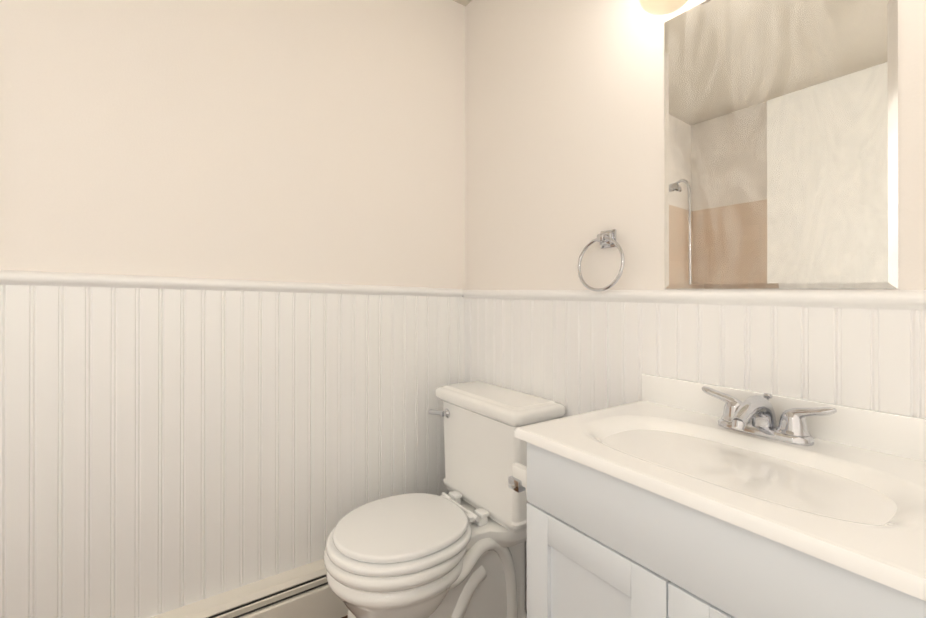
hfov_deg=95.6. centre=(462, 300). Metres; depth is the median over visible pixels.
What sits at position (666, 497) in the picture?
bathroom vanity
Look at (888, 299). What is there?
trim
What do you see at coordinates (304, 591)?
baseboard heater
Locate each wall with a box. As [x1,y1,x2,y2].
[0,0,464,617]
[465,0,925,585]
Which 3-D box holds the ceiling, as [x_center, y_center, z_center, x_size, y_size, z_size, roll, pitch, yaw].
[-0.330,-1.313,0.591,2.220,0.136,1.840,0,0,-36]
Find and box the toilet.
[324,381,565,617]
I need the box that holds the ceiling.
[453,0,471,5]
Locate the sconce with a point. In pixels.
(658, 7)
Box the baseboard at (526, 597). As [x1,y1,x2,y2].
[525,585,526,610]
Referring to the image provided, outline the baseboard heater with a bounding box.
[150,559,347,617]
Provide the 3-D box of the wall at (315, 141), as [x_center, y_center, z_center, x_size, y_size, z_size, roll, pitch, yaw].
[-0.876,-0.109,1.260,2.120,2.584,0.111,0,0,-36]
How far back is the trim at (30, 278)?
1.25 m
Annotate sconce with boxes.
[639,0,688,14]
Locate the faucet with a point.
(735, 426)
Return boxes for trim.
[0,270,463,296]
[462,290,925,310]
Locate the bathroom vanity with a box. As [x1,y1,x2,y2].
[508,374,925,617]
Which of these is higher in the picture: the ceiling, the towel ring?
the ceiling
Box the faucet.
[702,386,836,445]
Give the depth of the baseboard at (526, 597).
1.50 m
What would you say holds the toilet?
on the floor
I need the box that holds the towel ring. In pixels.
[578,229,624,291]

